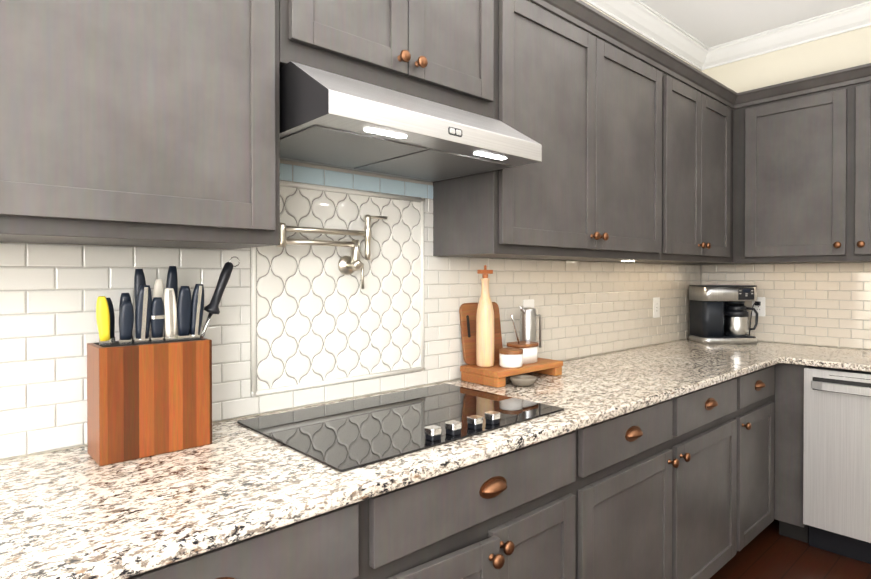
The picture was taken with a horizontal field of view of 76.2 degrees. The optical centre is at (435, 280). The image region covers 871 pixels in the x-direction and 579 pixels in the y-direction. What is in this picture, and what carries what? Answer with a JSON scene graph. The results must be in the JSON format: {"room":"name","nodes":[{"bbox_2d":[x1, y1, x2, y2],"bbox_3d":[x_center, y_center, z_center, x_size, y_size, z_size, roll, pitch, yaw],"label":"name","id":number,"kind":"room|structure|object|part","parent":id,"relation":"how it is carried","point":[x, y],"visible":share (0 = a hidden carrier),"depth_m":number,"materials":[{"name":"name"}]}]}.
{"room":"kitchen","nodes":[
{"label":"kitchen","id":0,"kind":"room"},
{"bbox_2d":[0,0,700,460],"bbox_3d":[-0.626,-0.072,1.541,6.464,2.740,0.100,0,1,-42],"label":"wall","id":1,"kind":"structure","parent":0,"point":[370,394],"depth_m":1.78,"materials":[{"name":"beige paint"}]},
{"bbox_2d":[0,0,291,248],"bbox_3d":[-0.897,-0.558,1.005,1.186,0.956,0.318,0,1,-42],"label":"upper cabinet","id":2,"kind":"object","parent":1,"relation":"attached to","point":[147,123],"depth_m":1.10,"materials":[{"name":"paint"}]},
{"bbox_2d":[0,160,700,458],"bbox_3d":[0.105,0.009,2.135,4.384,0.734,0.007,0,1,-42],"label":"backsplash","id":3,"kind":"structure","parent":1,"relation":"attached to","point":[50,294],"depth_m":1.55,"materials":[{"name":"tile"}]},
{"bbox_2d":[250,180,424,396],"bbox_3d":[-0.281,0.017,1.781,0.647,0.620,0.016,0,1,-42],"label":"wall panel","id":4,"kind":"object","parent":3,"relation":"attached to","point":[318,318],"visible":0.94,"depth_m":1.75,"materials":[{"name":"white tile"}]},
{"bbox_2d":[277,215,386,288],"bbox_3d":[-0.314,-0.091,1.698,0.385,0.236,0.070,0,1,-42],"label":"pot filler","id":5,"kind":"object","parent":4,"relation":"attached to","point":[347,265],"visible":0.96,"depth_m":1.72,"materials":[{"name":"silver metal"}]},
{"bbox_2d":[523,299,533,307],"bbox_3d":[0.403,0.140,2.398,0.072,0.116,0.007,0,1,-42],"label":"electrical outlet","id":6,"kind":"object","parent":3,"relation":"attached to","point":[528,303],"visible":0.19,"depth_m":2.40,"materials":[{"name":"white plastic"}]},
{"bbox_2d":[653,297,659,317],"bbox_3d":[1.268,0.155,3.187,0.072,0.116,0.007,0,1,-42],"label":"electrical outlet","id":7,"kind":"object","parent":3,"relation":"attached to","point":[656,307],"visible":1,"depth_m":3.18,"materials":[{"name":"white plastic"}]},
{"bbox_2d":[292,0,503,122],"bbox_3d":[-0.182,-0.778,1.654,0.747,0.527,0.318,0,1,-42],"label":"upper cabinet","id":8,"kind":"object","parent":1,"relation":"attached to","point":[450,53],"depth_m":1.56,"materials":[{"name":"paint"}]},
{"bbox_2d":[279,61,541,181],"bbox_3d":[-0.121,-0.429,1.590,0.730,0.160,0.501,0,1,-42],"label":"range hood","id":9,"kind":"object","parent":1,"relation":"attached to","point":[329,119],"visible":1,"depth_m":1.41,"materials":[{"name":"metal"}]},
{"bbox_2d":[433,0,667,262],"bbox_3d":[0.524,-0.570,2.300,1.159,0.956,0.318,0,1,-42],"label":"upper cabinet","id":10,"kind":"object","parent":1,"relation":"attached to","point":[597,111],"depth_m":2.09,"materials":[{"name":"paint"}]},
{"bbox_2d":[583,0,710,70],"bbox_3d":[-0.564,-1.391,1.461,6.264,0.100,0.084,0,1,-42],"label":"crown molding","id":11,"kind":"structure","parent":1,"relation":"attached to","point":[645,20],"depth_m":3.10,"materials":[{"name":"white"}]},
{"bbox_2d":[668,52,735,263],"bbox_3d":[1.249,-0.575,2.961,0.804,0.956,0.318,0,1,-42],"label":"upper cabinet","id":12,"kind":"object","parent":1,"relation":"attached to","point":[701,128],"depth_m":2.84,"materials":[{"name":"paint"}]},
{"bbox_2d":[640,0,870,47],"bbox_3d":[0.758,-1.480,0.084,6.364,0.100,4.100,0,1,-42],"label":"ceiling","id":13,"kind":"structure","parent":0,"point":[710,23],"depth_m":3.03,"materials":[{"name":"white paint"}]},
{"bbox_2d":[701,26,870,349],"bbox_3d":[3.106,-0.078,2.169,0.100,2.740,4.000,0,1,-42],"label":"wall","id":14,"kind":"structure","parent":0,"point":[845,50],"depth_m":3.20,"materials":[{"name":"beige paint"}]},
{"bbox_2d":[701,262,870,349],"bbox_3d":[2.494,0.138,2.763,0.007,0.465,2.300,0,1,-42],"label":"backsplash","id":15,"kind":"structure","parent":14,"relation":"attached to","point":[823,304],"depth_m":3.16,"materials":[{"name":"beige tile"}]},
{"bbox_2d":[752,297,764,316],"bbox_3d":[1.948,0.158,3.351,0.007,0.116,0.072,0,1,-42],"label":"electrical outlet","id":16,"kind":"object","parent":15,"relation":"attached to","point":[760,310],"visible":0.79,"depth_m":3.34,"materials":[{"name":"white plastic"}]},
{"bbox_2d":[711,1,870,67],"bbox_3d":[3.072,-1.396,2.059,0.084,0.100,3.900,0,1,-42],"label":"crown molding","id":17,"kind":"structure","parent":14,"relation":"attached to","point":[858,16],"depth_m":3.17,"materials":[{"name":"white"}]},
{"bbox_2d":[736,63,870,263],"bbox_3d":[2.189,-0.574,2.859,0.318,0.956,1.135,0,1,-42],"label":"upper cabinet","id":18,"kind":"object","parent":14,"relation":"attached to","point":[803,146],"depth_m":2.91,"materials":[{"name":"paint"}]},
{"bbox_3d":[0.887,-0.999,1.118,3.982,0.077,1.948,0,1,-42],"label":"crown","id":19,"kind":"part","parent":18,"relation":"part of","materials":[{"name":"paint"}]},
{"bbox_2d":[710,519,870,578],"bbox_3d":[0.758,1.360,0.109,6.364,0.100,4.100,0,1,-42],"label":"floor","id":20,"kind":"structure","parent":0,"point":[768,552],"depth_m":2.54,"materials":[{"name":"brown wood"}]},
{"bbox_2d":[126,484,413,578],"bbox_3d":[-0.557,0.860,1.099,0.749,0.882,0.654,0,1,-42],"label":"base cabinet","id":21,"kind":"object","parent":20,"relation":"on","point":[371,538],"depth_m":1.02,"materials":[{"name":"paint"}]},
{"bbox_2d":[414,419,609,578],"bbox_3d":[-0.066,0.856,1.547,0.880,0.882,0.654,0,1,-42],"label":"base cabinet","id":22,"kind":"object","parent":20,"relation":"on","point":[541,510],"depth_m":1.41,"materials":[{"name":"paint"}]},
{"bbox_2d":[610,371,757,578],"bbox_3d":[0.651,0.851,2.201,1.360,0.882,0.654,0,1,-42],"label":"base cabinet","id":23,"kind":"object","parent":20,"relation":"on","point":[705,483],"depth_m":2.05,"materials":[{"name":"paint"}]},
{"bbox_2d":[0,339,803,578],"bbox_3d":[0.324,0.395,1.896,4.382,0.030,0.659,0,1,-42],"label":"countertop","id":24,"kind":"structure","parent":23,"relation":"on","point":[76,513],"depth_m":1.09,"materials":[{"name":"stone"}]},
{"bbox_2d":[87,257,239,465],"bbox_3d":[-0.616,0.162,1.301,0.324,0.443,0.120,0,1,-42],"label":"knife block","id":25,"kind":"object","parent":24,"relation":"on","point":[147,396],"visible":1,"depth_m":1.23,"materials":[{"name":"brown wood"}]},
{"bbox_2d":[237,384,563,471],"bbox_3d":[-0.077,0.365,1.564,0.772,0.033,0.514,0,1,-42],"label":"cooktop","id":26,"kind":"object","parent":24,"relation":"in","point":[348,435],"visible":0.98,"depth_m":1.47,"materials":[{"name":"black glass"}]},
{"bbox_3d":[0.073,0.364,1.400,0.246,0.028,0.034,0,1,-42],"label":"knob","id":27,"kind":"part","parent":26,"relation":"part of","materials":[{"name":"silver metal"}]},
{"bbox_2d":[460,358,562,387],"bbox_3d":[0.300,0.348,2.151,0.390,0.056,0.192,0,1,-42],"label":"tray","id":28,"kind":"object","parent":24,"relation":"on","point":[496,374],"visible":0.9,"depth_m":2.05,"materials":[{"name":"brown wood"}]},
{"bbox_2d":[459,302,502,364],"bbox_3d":[0.181,0.204,2.176,0.215,0.235,0.041,0,1,-42],"label":"cutting board","id":29,"kind":"object","parent":28,"relation":"on","point":[467,312],"visible":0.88,"depth_m":2.13,"materials":[{"name":"brown wood"}]},
{"bbox_2d":[476,265,493,366],"bbox_3d":[0.187,0.131,2.088,0.072,0.378,0.067,0,1,-42],"label":"bottle","id":30,"kind":"object","parent":28,"relation":"on","point":[485,335],"visible":1,"depth_m":2.06,"materials":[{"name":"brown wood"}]},
{"bbox_2d":[499,348,522,367],"bbox_3d":[0.281,0.288,2.068,0.090,0.065,0.090,0,1,-42],"label":"salt","id":31,"kind":"object","parent":28,"relation":"on","point":[510,357],"visible":0.98,"depth_m":2.03,"materials":[{"name":"white ceramic"}]},
{"bbox_2d":[507,314,538,363],"bbox_3d":[0.330,0.224,2.164,0.152,0.192,0.092,0,1,-42],"label":"crock","id":32,"kind":"object","parent":28,"relation":"on","point":[529,348],"visible":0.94,"depth_m":2.14,"materials":[{"name":"white ceramic"}]},
{"bbox_3d":[0.304,0.187,2.123,0.059,0.117,0.013,0,1,-42],"label":"handle","id":33,"kind":"part","parent":32,"relation":"part of","materials":[{"name":"silver metal"}]},
{"bbox_2d":[519,306,541,347],"bbox_3d":[0.393,0.211,2.299,0.143,0.215,0.068,0,1,-42],"label":"oil cruet","id":34,"kind":"object","parent":28,"relation":"on","point":[528,315],"visible":0.69,"depth_m":2.26,"materials":[{"name":"metal"}]},
{"bbox_2d":[510,375,535,386],"bbox_3d":[0.316,0.362,2.002,0.094,0.031,0.094,0,1,-42],"label":"stone bowl","id":35,"kind":"object","parent":24,"relation":"on","point":[523,380],"visible":1,"depth_m":1.97,"materials":[{"name":"grey stone"}]},
{"bbox_2d":[689,285,757,343],"bbox_3d":[1.715,0.197,3.317,0.328,0.338,0.238,0,0,1],"label":"coffee maker","id":36,"kind":"object","parent":24,"relation":"on","point":[719,314],"visible":1,"depth_m":3.21,"materials":[{"name":"metal"}]},
{"bbox_2d":[749,301,760,334],"bbox_3d":[1.912,0.246,3.348,0.052,0.239,0.069,0,1,-42],"label":"cord","id":37,"kind":"object","parent":36,"relation":"attached to","point":[757,303],"visible":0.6,"depth_m":3.34,"materials":[{"name":"grey plastic"}]},
{"bbox_2d":[757,363,785,535],"bbox_3d":[1.245,0.846,2.742,0.546,0.882,0.654,0,1,-42],"label":"base cabinet","id":38,"kind":"object","parent":20,"relation":"on","point":[771,379],"depth_m":2.68,"materials":[{"name":"paint"}]},
{"bbox_2d":[786,364,808,538],"bbox_3d":[1.673,0.842,3.132,0.728,0.882,0.654,0,1,-42],"label":"base cabinet","id":39,"kind":"object","parent":20,"relation":"on","point":[795,526],"depth_m":2.70,"materials":[{"name":"paint"}]},
{"bbox_2d":[780,345,870,371],"bbox_3d":[2.456,0.391,2.318,0.663,0.030,1.590,0,1,-42],"label":"countertop","id":40,"kind":"structure","parent":39,"relation":"on","point":[808,355],"depth_m":2.69,"materials":[{"name":"stone"}]},
{"bbox_2d":[803,366,870,563],"bbox_3d":[2.164,0.851,2.617,0.630,0.873,0.597,0,1,-42],"label":"dishwasher","id":41,"kind":"object","parent":20,"relation":"on","point":[837,470],"visible":0.92,"depth_m":2.55,"materials":[{"name":"metal"}]}
]}

